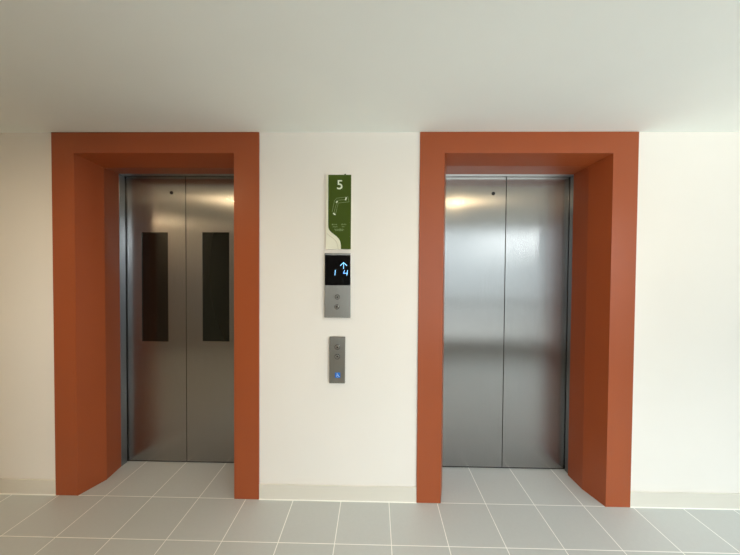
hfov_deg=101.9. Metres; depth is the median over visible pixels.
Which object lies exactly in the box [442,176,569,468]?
elevator door
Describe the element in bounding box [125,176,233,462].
elevator door
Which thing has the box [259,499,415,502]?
trim
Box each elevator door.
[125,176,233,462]
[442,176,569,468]
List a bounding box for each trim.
[0,493,55,495]
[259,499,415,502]
[630,507,739,509]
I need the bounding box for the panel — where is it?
[329,336,344,382]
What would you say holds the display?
attached to the wall
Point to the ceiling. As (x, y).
(261, 66)
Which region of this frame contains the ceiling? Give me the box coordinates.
[0,0,739,132]
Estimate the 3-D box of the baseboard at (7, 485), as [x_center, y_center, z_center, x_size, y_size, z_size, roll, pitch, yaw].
[-3.424,1.327,1.940,2.846,0.096,0.008,0,1,1]
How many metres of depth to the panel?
1.85 m
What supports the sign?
attached to the wall
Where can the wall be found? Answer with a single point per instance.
(361, 430)
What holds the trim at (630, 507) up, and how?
attached to the wall
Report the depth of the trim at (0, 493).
1.91 m
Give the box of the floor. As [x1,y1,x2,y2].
[0,461,739,554]
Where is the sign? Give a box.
[326,174,351,248]
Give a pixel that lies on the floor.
(144, 507)
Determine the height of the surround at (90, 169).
2.290 m
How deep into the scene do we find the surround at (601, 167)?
1.85 m
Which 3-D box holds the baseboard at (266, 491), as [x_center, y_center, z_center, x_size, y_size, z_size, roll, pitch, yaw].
[-0.204,1.351,1.882,0.988,0.096,0.008,0,1,1]
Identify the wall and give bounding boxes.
[0,132,739,492]
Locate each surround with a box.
[51,132,259,498]
[416,132,638,506]
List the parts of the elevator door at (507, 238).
door panel, door panel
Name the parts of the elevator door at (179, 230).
vision pane, door panel, door panel, vision pane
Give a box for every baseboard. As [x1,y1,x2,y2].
[0,478,55,493]
[259,484,416,501]
[630,491,739,508]
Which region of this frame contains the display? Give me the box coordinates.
[324,253,350,317]
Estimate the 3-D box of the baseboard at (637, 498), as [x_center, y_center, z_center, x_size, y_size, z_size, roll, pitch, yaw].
[3.676,1.381,1.811,4.152,0.096,0.008,0,1,1]

